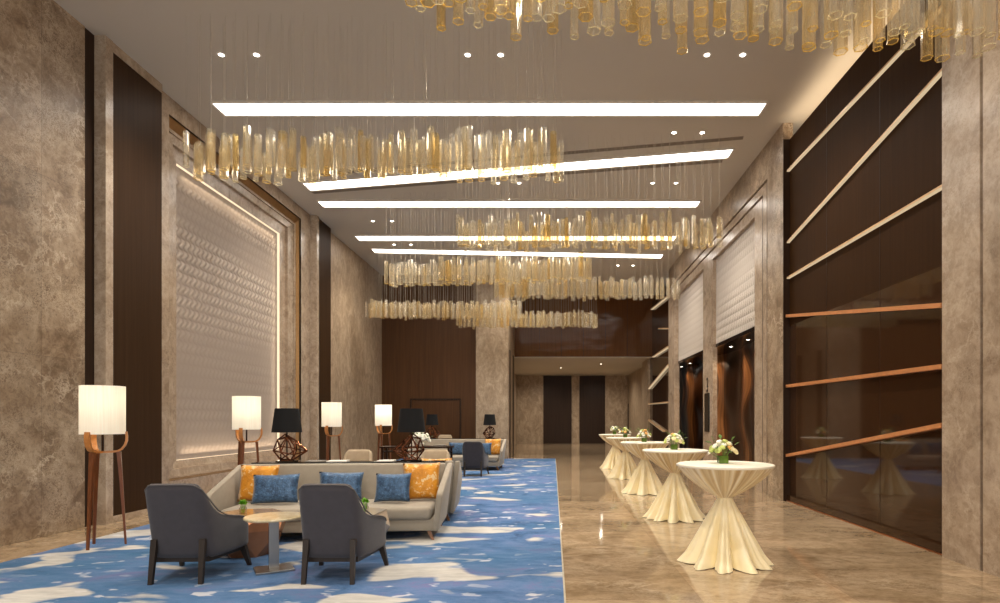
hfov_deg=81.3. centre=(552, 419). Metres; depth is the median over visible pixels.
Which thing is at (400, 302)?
glass chandelier
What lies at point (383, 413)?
floor lamp
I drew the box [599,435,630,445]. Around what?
drape
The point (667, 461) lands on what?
drape
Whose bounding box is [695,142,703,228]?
glass chandelier
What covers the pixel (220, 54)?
recessed light
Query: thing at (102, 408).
floor lamp
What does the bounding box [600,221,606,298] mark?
glass chandelier
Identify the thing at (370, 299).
glass chandelier
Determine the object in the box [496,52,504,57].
recessed light
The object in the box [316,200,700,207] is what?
recessed light
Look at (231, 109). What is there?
diffuser
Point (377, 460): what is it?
magazine
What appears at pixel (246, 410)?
floor lamp
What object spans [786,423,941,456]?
rail
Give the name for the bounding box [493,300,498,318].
glass chandelier
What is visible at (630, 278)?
glass chandelier
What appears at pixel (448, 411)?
door
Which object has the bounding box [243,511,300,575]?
side table
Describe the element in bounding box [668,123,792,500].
wall
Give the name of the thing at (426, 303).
glass chandelier
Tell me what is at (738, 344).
ceiling
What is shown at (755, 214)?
trim
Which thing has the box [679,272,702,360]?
relief panel
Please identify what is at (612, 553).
floor
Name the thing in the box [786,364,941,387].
rail
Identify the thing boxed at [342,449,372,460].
armchair
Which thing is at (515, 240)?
glass chandelier
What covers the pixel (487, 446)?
cushion
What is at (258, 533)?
coffee table
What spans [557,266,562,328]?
glass chandelier
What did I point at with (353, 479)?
cushion
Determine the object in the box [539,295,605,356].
trim
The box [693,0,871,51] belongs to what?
glass chandelier
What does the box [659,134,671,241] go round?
glass chandelier
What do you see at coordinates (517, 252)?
glass chandelier
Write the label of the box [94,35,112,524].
trim
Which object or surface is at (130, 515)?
baseboard
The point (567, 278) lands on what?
glass chandelier
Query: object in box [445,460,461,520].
sofa
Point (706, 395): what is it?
display screen
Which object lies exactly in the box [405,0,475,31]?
glass chandelier
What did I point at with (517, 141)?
glass chandelier
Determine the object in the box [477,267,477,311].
glass chandelier
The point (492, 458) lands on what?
seat cushion
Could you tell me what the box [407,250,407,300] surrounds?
glass chandelier
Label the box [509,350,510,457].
trim
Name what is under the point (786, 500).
trim
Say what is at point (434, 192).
glass chandelier
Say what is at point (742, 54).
recessed light
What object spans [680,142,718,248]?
glass chandelier
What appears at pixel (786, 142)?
trim
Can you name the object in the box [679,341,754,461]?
wall
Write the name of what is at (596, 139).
glass chandelier
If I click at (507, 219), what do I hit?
glass chandelier
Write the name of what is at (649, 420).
rail
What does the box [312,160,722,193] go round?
air slot
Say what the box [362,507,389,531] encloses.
coffee table
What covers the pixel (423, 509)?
seat cushion
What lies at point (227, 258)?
wall panel
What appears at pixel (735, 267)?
relief panel
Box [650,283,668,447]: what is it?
wall
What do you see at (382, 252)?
glass chandelier
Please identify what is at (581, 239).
glass chandelier
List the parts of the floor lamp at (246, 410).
yoke arm, leg, leg, yoke arm, lamp shade, yoke arm, leg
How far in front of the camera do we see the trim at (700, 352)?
17.20 m
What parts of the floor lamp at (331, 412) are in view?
yoke arm, leg, lamp shade, leg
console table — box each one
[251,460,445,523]
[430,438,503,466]
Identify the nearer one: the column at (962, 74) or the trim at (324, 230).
the column at (962, 74)
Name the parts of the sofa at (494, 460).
armrest, backrest, armrest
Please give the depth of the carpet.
5.43 m
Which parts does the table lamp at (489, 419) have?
wire frame, lamp shade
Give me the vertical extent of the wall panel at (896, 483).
3.000 m
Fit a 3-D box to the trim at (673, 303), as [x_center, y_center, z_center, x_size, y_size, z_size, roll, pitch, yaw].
[4.035,-1.420,19.370,0.170,5.640,0.940,0,0,0]
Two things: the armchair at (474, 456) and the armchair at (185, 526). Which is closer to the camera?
the armchair at (185, 526)
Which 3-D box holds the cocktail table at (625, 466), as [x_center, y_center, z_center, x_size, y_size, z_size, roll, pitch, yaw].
[1.730,0.914,13.800,0.927,0.964,0.927,0,0,-15]
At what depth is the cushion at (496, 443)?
16.24 m
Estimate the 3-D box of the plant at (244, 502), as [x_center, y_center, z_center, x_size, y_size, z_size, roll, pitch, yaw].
[-3.175,0.896,5.948,0.100,0.144,0.088,0,0,-24]
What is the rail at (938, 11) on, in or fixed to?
attached to the wall at (906, 165)
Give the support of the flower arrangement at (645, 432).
on the cocktail table at (644, 480)
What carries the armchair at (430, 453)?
on the carpet
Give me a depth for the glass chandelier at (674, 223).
14.78 m
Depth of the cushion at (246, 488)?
7.01 m
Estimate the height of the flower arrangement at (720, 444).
0.284 m
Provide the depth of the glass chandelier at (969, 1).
4.71 m
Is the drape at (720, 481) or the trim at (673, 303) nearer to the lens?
the drape at (720, 481)
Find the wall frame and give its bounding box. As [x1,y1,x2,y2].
[162,91,309,493]
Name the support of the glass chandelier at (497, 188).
hanging from the ceiling at (161, 36)
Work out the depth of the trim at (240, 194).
11.31 m
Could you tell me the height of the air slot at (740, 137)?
0.004 m
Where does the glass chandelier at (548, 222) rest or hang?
hanging from the ceiling at (161, 36)
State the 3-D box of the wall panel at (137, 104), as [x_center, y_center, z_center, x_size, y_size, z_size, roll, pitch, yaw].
[-6.325,-1.825,8.320,0.750,6.270,1.000,0,0,0]
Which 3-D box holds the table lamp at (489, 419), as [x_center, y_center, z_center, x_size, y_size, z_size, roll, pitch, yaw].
[-1.831,0.207,16.782,0.368,0.695,0.372,0,0,-15]
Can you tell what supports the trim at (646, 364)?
attached to the wall at (658, 391)
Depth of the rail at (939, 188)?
7.26 m
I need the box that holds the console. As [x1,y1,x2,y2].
[379,446,453,459]
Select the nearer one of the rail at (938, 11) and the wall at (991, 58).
the wall at (991, 58)
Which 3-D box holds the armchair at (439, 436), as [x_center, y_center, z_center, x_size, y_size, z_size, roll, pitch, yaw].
[-3.720,0.962,19.688,0.654,0.852,0.736,0,0,0]
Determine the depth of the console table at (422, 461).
7.55 m
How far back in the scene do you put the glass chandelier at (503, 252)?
17.66 m
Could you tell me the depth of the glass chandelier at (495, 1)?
4.48 m
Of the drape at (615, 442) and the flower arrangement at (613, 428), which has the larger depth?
the flower arrangement at (613, 428)
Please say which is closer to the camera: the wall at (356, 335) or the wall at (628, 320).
the wall at (356, 335)
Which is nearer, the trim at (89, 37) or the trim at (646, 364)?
the trim at (89, 37)
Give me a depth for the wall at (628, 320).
23.80 m
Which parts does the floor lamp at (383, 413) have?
leg, leg, lamp shade, leg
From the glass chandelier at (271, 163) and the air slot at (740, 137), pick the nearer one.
the glass chandelier at (271, 163)
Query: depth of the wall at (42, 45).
6.87 m
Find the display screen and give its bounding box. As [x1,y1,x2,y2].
[704,393,709,431]
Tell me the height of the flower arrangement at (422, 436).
0.343 m
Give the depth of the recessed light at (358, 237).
16.21 m
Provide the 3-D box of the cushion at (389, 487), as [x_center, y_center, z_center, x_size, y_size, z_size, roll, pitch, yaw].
[-1.931,0.823,6.990,0.460,0.352,0.158,0,0,6]
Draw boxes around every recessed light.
[210,101,767,116]
[216,52,226,57]
[251,52,261,57]
[301,147,734,190]
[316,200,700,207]
[354,235,677,240]
[370,248,663,258]
[463,52,471,57]
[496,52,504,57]
[702,52,711,57]
[738,52,747,57]
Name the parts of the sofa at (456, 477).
backrest, armrest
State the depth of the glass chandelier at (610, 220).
14.78 m
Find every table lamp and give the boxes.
[271,408,307,461]
[393,408,425,460]
[426,414,440,437]
[483,414,495,438]
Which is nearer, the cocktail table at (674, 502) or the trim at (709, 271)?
the cocktail table at (674, 502)
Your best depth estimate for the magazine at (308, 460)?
7.58 m
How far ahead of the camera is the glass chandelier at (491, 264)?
19.05 m
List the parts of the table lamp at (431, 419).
lamp shade, wire frame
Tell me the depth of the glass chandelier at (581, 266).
14.78 m
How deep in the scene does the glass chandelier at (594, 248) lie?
14.91 m
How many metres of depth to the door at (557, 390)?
33.44 m
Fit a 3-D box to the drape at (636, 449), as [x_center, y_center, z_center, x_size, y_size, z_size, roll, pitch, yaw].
[1.751,0.609,11.050,0.920,0.312,0.921,0,0,35]
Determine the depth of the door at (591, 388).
33.44 m
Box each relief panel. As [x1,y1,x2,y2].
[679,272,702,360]
[716,221,754,343]
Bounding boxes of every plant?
[239,500,247,513]
[361,498,368,511]
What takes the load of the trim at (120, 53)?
attached to the wall panel at (137, 104)
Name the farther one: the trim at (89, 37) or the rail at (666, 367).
the rail at (666, 367)
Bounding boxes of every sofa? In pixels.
[207,463,452,539]
[407,439,505,469]
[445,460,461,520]
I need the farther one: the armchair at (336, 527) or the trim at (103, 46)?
the trim at (103, 46)
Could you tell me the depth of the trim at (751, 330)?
12.94 m
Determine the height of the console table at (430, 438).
0.832 m
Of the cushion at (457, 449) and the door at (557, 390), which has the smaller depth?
the cushion at (457, 449)
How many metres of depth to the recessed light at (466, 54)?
8.09 m
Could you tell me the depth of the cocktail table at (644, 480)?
10.85 m
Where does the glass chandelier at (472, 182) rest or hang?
hanging from the ceiling at (161, 36)
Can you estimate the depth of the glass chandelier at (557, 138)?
10.68 m
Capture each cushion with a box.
[220,498,435,521]
[237,464,279,501]
[251,473,299,503]
[319,472,363,498]
[374,473,411,501]
[403,462,439,498]
[412,455,498,461]
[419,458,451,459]
[449,442,462,453]
[482,443,491,454]
[485,439,500,453]
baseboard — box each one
[113,509,147,522]
[787,495,941,553]
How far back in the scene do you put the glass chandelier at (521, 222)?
15.06 m
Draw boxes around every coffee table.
[221,508,284,557]
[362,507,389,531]
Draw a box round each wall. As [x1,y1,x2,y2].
[0,0,84,546]
[331,233,381,460]
[382,275,475,458]
[515,295,656,356]
[515,374,516,443]
[517,375,627,442]
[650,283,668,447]
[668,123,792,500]
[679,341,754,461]
[790,0,941,325]
[983,0,999,576]
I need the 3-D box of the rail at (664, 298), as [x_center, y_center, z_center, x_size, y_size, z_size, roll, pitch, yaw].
[4.021,-4.392,21.943,0.090,0.235,3.410,0,0,0]
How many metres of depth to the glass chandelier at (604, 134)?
10.34 m
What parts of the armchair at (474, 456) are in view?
leg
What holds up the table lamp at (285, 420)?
on the console table at (422, 461)
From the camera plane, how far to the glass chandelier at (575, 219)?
14.72 m
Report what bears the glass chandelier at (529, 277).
hanging from the ceiling at (161, 36)
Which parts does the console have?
leg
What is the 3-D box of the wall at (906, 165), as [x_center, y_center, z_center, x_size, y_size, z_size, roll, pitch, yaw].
[4.085,-3.200,7.925,0.050,3.200,4.070,0,0,0]
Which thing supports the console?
on the carpet
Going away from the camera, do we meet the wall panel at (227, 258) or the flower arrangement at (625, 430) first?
the wall panel at (227, 258)
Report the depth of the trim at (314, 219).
14.46 m
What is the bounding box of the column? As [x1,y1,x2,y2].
[476,275,514,458]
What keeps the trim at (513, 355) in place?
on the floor
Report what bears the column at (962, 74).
attached to the wall at (906, 165)
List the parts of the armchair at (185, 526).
leg, seat frame, leg, leg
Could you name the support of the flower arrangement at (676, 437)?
on the cocktail table at (674, 502)
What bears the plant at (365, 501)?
on the coffee table at (375, 511)
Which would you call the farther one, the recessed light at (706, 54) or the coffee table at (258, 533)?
the recessed light at (706, 54)
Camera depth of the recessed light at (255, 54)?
8.09 m
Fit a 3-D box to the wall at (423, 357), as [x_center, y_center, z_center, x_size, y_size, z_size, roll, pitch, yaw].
[-4.710,-1.845,20.650,3.980,6.490,0.300,0,0,0]
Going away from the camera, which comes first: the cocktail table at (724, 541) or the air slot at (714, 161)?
the cocktail table at (724, 541)
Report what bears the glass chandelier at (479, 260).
hanging from the ceiling at (161, 36)
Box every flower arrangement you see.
[412,432,433,445]
[610,425,619,433]
[619,426,630,436]
[636,427,651,441]
[663,430,687,449]
[706,434,738,462]
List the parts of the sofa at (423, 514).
armrest, backrest, leg, armrest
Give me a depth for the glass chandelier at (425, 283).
13.23 m
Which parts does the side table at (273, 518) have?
plate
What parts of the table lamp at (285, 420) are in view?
lamp shade, stem, wire frame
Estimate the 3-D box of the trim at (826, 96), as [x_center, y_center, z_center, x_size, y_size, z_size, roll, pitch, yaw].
[4.059,-1.750,7.900,0.003,6.100,1.408,0,0,0]
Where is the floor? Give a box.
[0,443,999,602]
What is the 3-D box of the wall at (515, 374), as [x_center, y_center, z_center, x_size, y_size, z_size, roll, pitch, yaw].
[-2.250,-0.580,28.650,0.300,3.960,9.700,0,0,0]
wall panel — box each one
[113,53,161,515]
[176,163,278,459]
[790,266,941,543]
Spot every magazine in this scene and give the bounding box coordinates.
[305,460,326,461]
[326,460,349,461]
[376,460,395,461]
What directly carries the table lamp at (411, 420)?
on the console table at (422, 461)
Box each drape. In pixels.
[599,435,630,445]
[606,438,640,450]
[621,443,667,458]
[643,452,707,472]
[678,466,773,497]
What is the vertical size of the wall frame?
6.490 m
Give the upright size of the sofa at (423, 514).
0.820 m
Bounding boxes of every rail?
[648,364,667,388]
[648,419,664,431]
[651,295,667,309]
[652,346,667,356]
[786,303,941,316]
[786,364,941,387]
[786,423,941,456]
[787,4,941,171]
[787,68,941,242]
[787,185,941,278]
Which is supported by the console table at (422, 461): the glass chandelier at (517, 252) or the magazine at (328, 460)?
the magazine at (328, 460)
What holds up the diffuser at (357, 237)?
attached to the recessed light at (358, 237)
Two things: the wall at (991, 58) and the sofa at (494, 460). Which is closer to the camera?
the wall at (991, 58)
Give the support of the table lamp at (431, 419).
on the console table at (430, 438)
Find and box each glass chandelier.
[183,12,563,188]
[370,299,374,317]
[382,252,389,316]
[384,192,439,287]
[397,302,404,319]
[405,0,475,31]
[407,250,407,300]
[415,251,418,316]
[420,196,420,265]
[426,303,437,318]
[434,192,464,285]
[449,301,459,318]
[458,182,498,253]
[465,251,475,316]
[477,260,503,284]
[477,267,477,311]
[478,0,670,45]
[491,189,491,256]
[491,264,496,327]
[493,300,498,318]
[497,188,500,260]
[498,219,512,299]
[503,252,503,304]
[511,220,526,251]
[517,141,517,212]
[517,252,517,301]
[518,191,559,283]
[521,222,544,298]
[532,135,654,253]
[544,222,548,263]
[552,138,557,229]
[555,221,555,280]
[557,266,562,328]
[562,255,585,282]
[574,279,579,325]
[575,219,575,254]
[575,244,583,296]
[587,267,589,327]
[594,248,594,277]
[596,139,596,218]
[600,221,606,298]
[604,134,607,223]
[610,220,610,276]
[630,278,631,297]
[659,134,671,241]
[666,223,677,298]
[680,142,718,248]
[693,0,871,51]
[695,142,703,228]
[872,0,999,62]
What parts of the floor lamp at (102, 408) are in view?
leg, yoke arm, yoke arm, leg, stem, lamp shade, yoke arm, leg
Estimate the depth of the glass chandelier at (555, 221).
14.87 m
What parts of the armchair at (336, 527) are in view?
leg, seat frame, leg, leg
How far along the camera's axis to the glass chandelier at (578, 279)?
19.02 m
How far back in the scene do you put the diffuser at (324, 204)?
13.72 m
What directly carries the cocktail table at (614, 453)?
on the floor
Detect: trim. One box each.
[85,28,93,526]
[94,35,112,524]
[113,43,161,92]
[169,115,300,480]
[169,128,295,478]
[310,215,318,459]
[319,219,330,459]
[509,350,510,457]
[513,355,513,454]
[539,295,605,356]
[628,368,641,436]
[642,359,649,440]
[668,289,678,447]
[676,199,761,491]
[678,350,702,363]
[703,259,716,459]
[716,326,754,346]
[762,195,762,492]
[783,139,789,500]
[786,500,941,554]
[826,96,826,506]
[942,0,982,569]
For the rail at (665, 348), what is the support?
attached to the wall at (658, 391)
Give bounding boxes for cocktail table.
[599,434,630,468]
[606,437,644,479]
[620,441,669,494]
[642,448,708,522]
[676,460,774,573]
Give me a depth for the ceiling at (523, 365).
27.33 m
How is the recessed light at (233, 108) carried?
in the ceiling at (161, 36)
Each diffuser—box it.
[215,104,764,114]
[320,202,698,206]
[356,236,675,239]
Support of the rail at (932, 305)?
attached to the wall panel at (896, 483)
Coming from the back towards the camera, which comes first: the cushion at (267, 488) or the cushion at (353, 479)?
the cushion at (353, 479)
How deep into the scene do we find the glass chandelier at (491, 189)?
12.83 m
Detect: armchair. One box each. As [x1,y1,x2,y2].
[144,483,251,584]
[298,484,388,584]
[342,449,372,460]
[420,449,449,458]
[438,435,451,437]
[462,441,488,476]
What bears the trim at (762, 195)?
attached to the wall at (767, 167)
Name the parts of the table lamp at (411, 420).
wire frame, lamp shade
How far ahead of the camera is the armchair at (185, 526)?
4.90 m
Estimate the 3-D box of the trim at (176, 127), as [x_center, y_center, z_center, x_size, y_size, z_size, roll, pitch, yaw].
[-6.115,-1.915,11.530,0.130,5.790,4.780,0,0,0]
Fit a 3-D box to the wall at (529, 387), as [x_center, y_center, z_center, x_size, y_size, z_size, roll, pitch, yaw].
[1.250,-0.580,33.600,7.300,3.960,0.200,0,0,0]
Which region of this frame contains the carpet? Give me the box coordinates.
[0,459,565,602]
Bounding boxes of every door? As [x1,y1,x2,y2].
[410,399,460,443]
[543,376,571,442]
[579,376,604,442]
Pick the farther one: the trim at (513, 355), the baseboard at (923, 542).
the trim at (513, 355)
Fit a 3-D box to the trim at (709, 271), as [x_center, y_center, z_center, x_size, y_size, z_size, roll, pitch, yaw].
[4.065,-1.310,15.025,0.110,5.420,0.950,0,0,0]
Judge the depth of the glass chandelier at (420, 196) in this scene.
13.18 m
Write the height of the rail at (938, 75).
0.626 m
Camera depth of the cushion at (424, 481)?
7.17 m
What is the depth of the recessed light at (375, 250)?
17.77 m
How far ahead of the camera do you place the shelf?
12.22 m
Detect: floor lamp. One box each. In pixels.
[79,385,127,549]
[232,396,262,464]
[321,402,342,460]
[375,405,392,459]
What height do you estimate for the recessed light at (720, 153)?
0.030 m
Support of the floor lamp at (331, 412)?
on the carpet
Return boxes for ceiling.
[54,0,906,294]
[515,357,651,374]
[679,332,754,371]
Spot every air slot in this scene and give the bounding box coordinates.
[299,136,743,176]
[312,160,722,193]
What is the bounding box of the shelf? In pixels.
[381,450,451,451]
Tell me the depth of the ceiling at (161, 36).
8.82 m

